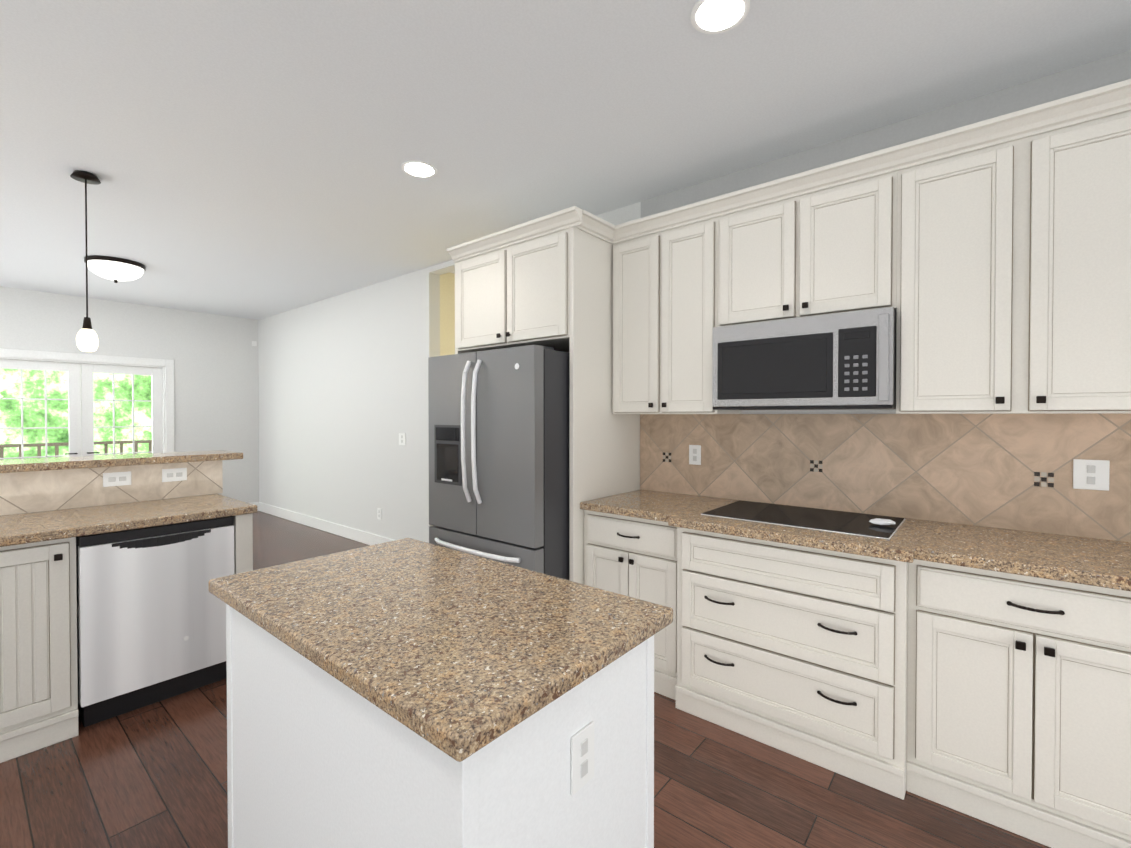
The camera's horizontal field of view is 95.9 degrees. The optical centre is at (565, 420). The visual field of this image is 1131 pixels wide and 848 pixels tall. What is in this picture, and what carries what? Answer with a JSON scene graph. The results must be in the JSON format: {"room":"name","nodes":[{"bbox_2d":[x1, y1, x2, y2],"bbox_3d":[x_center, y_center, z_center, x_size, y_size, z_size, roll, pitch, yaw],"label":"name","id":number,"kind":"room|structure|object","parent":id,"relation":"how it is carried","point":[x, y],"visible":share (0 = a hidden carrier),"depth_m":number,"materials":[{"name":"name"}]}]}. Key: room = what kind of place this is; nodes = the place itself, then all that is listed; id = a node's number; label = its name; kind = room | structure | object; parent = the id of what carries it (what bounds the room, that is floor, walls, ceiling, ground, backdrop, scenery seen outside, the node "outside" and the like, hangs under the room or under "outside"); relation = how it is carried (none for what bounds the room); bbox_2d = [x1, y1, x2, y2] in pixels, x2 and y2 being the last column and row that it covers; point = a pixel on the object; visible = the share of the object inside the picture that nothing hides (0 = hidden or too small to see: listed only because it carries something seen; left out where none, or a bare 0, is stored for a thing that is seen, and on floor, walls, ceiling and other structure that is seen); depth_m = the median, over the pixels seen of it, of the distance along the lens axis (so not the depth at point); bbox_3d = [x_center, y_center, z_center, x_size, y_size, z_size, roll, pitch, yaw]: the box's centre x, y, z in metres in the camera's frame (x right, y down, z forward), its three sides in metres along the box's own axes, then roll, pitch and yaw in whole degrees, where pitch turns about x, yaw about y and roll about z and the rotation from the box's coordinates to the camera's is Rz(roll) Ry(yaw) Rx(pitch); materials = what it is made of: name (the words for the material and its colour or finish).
{"room":"kitchen","nodes":[
{"label":"kitchen","id":0,"kind":"room"},
{"bbox_2d":[0,450,242,473],"bbox_3d":[-3.221,0.234,2.094,0.389,0.040,3.250,1,1,40],"label":"countertop","id":1,"kind":"structure","parent":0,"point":[16,466],"depth_m":2.78,"materials":[{"name":"brown stone"}]},
{"bbox_2d":[0,286,258,502],"bbox_3d":[-6.215,-0.054,5.460,0.120,2.790,5.520,1,1,40],"label":"wall","id":2,"kind":"structure","parent":0,"point":[214,357],"depth_m":6.79,"materials":[{"name":"paint"}]},
{"bbox_2d":[0,348,174,459],"bbox_3d":[-5.729,0.274,6.035,0.140,2.120,1.760,1,1,40],"label":"french door","id":3,"kind":"structure","parent":2,"relation":"in","point":[80,369],"depth_m":6.07,"materials":[{"name":"paint"}]},
{"bbox_2d":[440,272,454,355],"bbox_3d":[-0.878,-0.053,5.383,0.120,2.790,1.170,1,1,40],"label":"wall","id":4,"kind":"structure","parent":0,"point":[447,313],"depth_m":4.94,"materials":[{"name":"paint"}]},
{"bbox_2d":[0,511,1050,847],"bbox_3d":[-1.148,1.428,2.046,12.300,0.100,6.940,1,1,40],"label":"floor","id":5,"kind":"structure","parent":0,"point":[154,775],"depth_m":1.89,"materials":[{"name":"brown wood"}]},
{"bbox_2d":[0,538,75,762],"bbox_3d":[-2.539,0.939,2.213,0.640,0.875,0.540,1,1,40],"label":"base cabinet","id":6,"kind":"object","parent":5,"relation":"on","point":[38,579],"depth_m":2.12,"materials":[{"name":"paint"}]},
{"bbox_2d":[76,514,239,735],"bbox_3d":[-2.163,0.935,2.645,0.628,0.874,0.595,1,1,40],"label":"dishwasher","id":7,"kind":"object","parent":5,"relation":"on","point":[111,605],"depth_m":2.40,"materials":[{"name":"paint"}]},
{"bbox_2d":[0,494,256,545],"bbox_3d":[-2.901,0.511,1.748,0.651,0.091,3.120,1,1,40],"label":"countertop","id":8,"kind":"structure","parent":7,"relation":"on","point":[77,521],"depth_m":2.46,"materials":[{"name":"brown stone"}]},
{"bbox_2d":[208,538,672,847],"bbox_3d":[-0.392,0.928,1.402,1.168,0.915,0.680,1,1,40],"label":"kitchen island","id":9,"kind":"object","parent":5,"relation":"on","point":[407,693],"visible":1,"depth_m":1.12,"materials":[{"name":"paint"}]},
{"bbox_2d":[428,345,569,579],"bbox_3d":[-0.263,0.476,3.243,0.925,1.777,0.932,1,1,40],"label":"fridge","id":10,"kind":"object","parent":5,"relation":"on","point":[499,421],"visible":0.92,"depth_m":2.82,"materials":[{"name":"grey metal"}]},
{"bbox_2d":[447,206,639,583],"bbox_3d":[-0.127,0.110,3.350,1.092,2.507,0.764,1,1,40],"label":"cabinet","id":11,"kind":"object","parent":5,"relation":"on","point":[547,280],"visible":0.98,"depth_m":2.98,"materials":[{"name":"paint"}]},
{"bbox_2d":[582,509,671,698],"bbox_3d":[0.525,0.931,2.907,0.608,0.874,0.627,1,1,40],"label":"base cabinet","id":12,"kind":"object","parent":5,"relation":"on","point":[628,556],"depth_m":2.63,"materials":[{"name":"paint"}]},
{"bbox_2d":[672,529,911,799],"bbox_3d":[1.092,0.937,2.398,0.914,0.874,0.687,1,1,40],"label":"base cabinet","id":13,"kind":"object","parent":5,"relation":"on","point":[805,654],"depth_m":2.07,"materials":[{"name":"paint"}]},
{"bbox_2d":[908,561,1130,847],"bbox_3d":[1.731,0.942,1.908,0.696,0.874,0.627,1,1,40],"label":"base cabinet","id":14,"kind":"object","parent":5,"relation":"on","point":[982,673],"depth_m":1.68,"materials":[{"name":"paint"}]},
{"bbox_2d":[580,489,1130,592],"bbox_3d":[1.468,0.483,2.065,3.128,0.040,0.712,1,1,40],"label":"countertop","id":15,"kind":"structure","parent":14,"relation":"on","point":[1073,560],"depth_m":2.04,"materials":[{"name":"brown stone"}]},
{"bbox_2d":[701,500,904,539],"bbox_3d":[1.118,0.441,2.425,0.785,0.035,0.500,1,1,40],"label":"cooktop","id":16,"kind":"object","parent":15,"relation":"in","point":[829,521],"depth_m":2.36,"materials":[{"name":"black glass"}]},
{"bbox_2d":[0,0,1130,319],"bbox_3d":[-1.148,-1.462,2.015,12.300,0.100,6.940,1,1,40],"label":"ceiling","id":17,"kind":"structure","parent":0,"point":[242,158],"depth_m":2.32,"materials":[{"name":"paint"}]},
{"bbox_2d":[70,170,100,351],"bbox_3d":[-2.769,-0.912,2.948,0.130,1.020,0.130,1,1,40],"label":"pendant light","id":18,"kind":"object","parent":17,"relation":"hanging from","point":[87,339],"visible":1,"depth_m":2.94,"materials":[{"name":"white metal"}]},
{"bbox_2d":[84,255,145,282],"bbox_3d":[-4.096,-1.348,4.643,0.420,0.184,0.420,1,1,40],"label":"flush ceiling light","id":19,"kind":"object","parent":17,"relation":"attached to","point":[116,269],"visible":0.96,"depth_m":4.53,"materials":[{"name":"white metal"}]},
{"bbox_2d":[401,160,436,177],"bbox_3d":[-0.824,-1.417,2.877,0.196,0.008,0.196,1,1,40],"label":"recessed light","id":20,"kind":"object","parent":17,"relation":"in","point":[418,168],"visible":1,"depth_m":2.87,"materials":[{"name":"white plastic"}]},
{"bbox_2d":[691,0,749,33],"bbox_3d":[0.531,-1.405,1.754,0.196,0.008,0.196,1,1,40],"label":"recessed light","id":21,"kind":"object","parent":17,"relation":"in","point":[714,16],"visible":1,"depth_m":1.76,"materials":[{"name":"white plastic"}]},
{"bbox_2d":[258,50,1130,542],"bbox_3d":[0.194,-0.035,3.651,12.060,2.790,0.132,1,1,40],"label":"wall","id":22,"kind":"structure","parent":0,"point":[342,392],"depth_m":2.90,"materials":[{"name":"paint"}]},
{"bbox_2d":[258,502,393,544],"bbox_3d":[-2.890,1.268,6.135,4.158,0.130,0.020,1,1,40],"label":"baseboard","id":23,"kind":"structure","parent":22,"relation":"attached to","point":[364,537],"depth_m":6.12,"materials":[{"name":"paint"}]},
{"bbox_2d":[377,508,381,519],"bbox_3d":[-1.962,0.982,5.371,0.075,0.118,0.008,1,1,40],"label":"outlet","id":24,"kind":"object","parent":22,"relation":"attached to","point":[379,513],"visible":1,"depth_m":5.36,"materials":[{"name":"white plastic"}]},
{"bbox_2d":[399,433,405,444],"bbox_3d":[-1.631,0.185,5.088,0.118,0.118,0.008,1,1,40],"label":"light switch","id":25,"kind":"object","parent":22,"relation":"attached to","point":[402,438],"visible":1,"depth_m":5.08,"materials":[{"name":"white plastic"}]},
{"bbox_2d":[607,200,740,413],"bbox_3d":[0.661,-0.588,2.959,0.728,1.101,0.347,1,1,40],"label":"upper cabinet","id":26,"kind":"object","parent":22,"relation":"attached to","point":[659,328],"depth_m":2.84,"materials":[{"name":"paint"}]},
{"bbox_2d":[689,445,700,464],"bbox_3d":[0.781,0.207,3.078,0.075,0.118,0.008,1,1,40],"label":"outlet","id":27,"kind":"object","parent":22,"relation":"attached to","point":[694,454],"visible":1,"depth_m":3.07,"materials":[{"name":"white plastic"}]},
{"bbox_2d":[707,145,898,310],"bbox_3d":[1.174,-0.806,2.493,0.785,0.654,0.407,1,1,40],"label":"upper cabinet","id":28,"kind":"object","parent":22,"relation":"attached to","point":[831,229],"depth_m":2.35,"materials":[{"name":"paint"}]},
{"bbox_2d":[707,287,898,410],"bbox_3d":[1.171,-0.296,2.496,0.779,0.484,0.412,1,1,40],"label":"microwave","id":29,"kind":"object","parent":22,"relation":"attached to","point":[841,351],"depth_m":2.31,"materials":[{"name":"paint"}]},
{"bbox_2d":[896,111,1018,413],"bbox_3d":[1.620,-0.579,2.165,0.458,1.101,0.347,1,1,40],"label":"upper cabinet","id":30,"kind":"object","parent":22,"relation":"attached to","point":[983,267],"depth_m":2.01,"materials":[{"name":"paint"}]},
{"bbox_2d":[1015,79,1130,413],"bbox_3d":[1.995,-0.576,1.855,0.514,1.101,0.347,1,1,40],"label":"upper cabinet","id":31,"kind":"object","parent":22,"relation":"attached to","point":[1073,169],"depth_m":1.80,"materials":[{"name":"paint"}]},
{"bbox_2d":[1073,459,1109,490],"bbox_3d":[2.071,0.213,2.009,0.100,0.118,0.008,1,1,40],"label":"electrical outlet","id":32,"kind":"object","parent":22,"relation":"attached to","point":[1090,474],"visible":1,"depth_m":2.01,"materials":[{"name":"white plastic"}]},
{"label":"outside","id":33,"kind":"structure","parent":0,"visible":0},
{"bbox_2d":[0,440,151,459],"bbox_3d":[-7.159,0.908,7.083,3.370,1.070,8.000,1,1,40],"label":"railing","id":34,"kind":"object","parent":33,"point":[67,444],"depth_m":8.27,"materials":[{"name":"brown wood"}]},
{"bbox_2d":[0,368,151,459],"bbox_3d":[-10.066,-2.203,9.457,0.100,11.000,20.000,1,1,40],"label":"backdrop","id":35,"kind":"structure","parent":33,"point":[28,387],"depth_m":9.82,"materials":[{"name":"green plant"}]}
]}

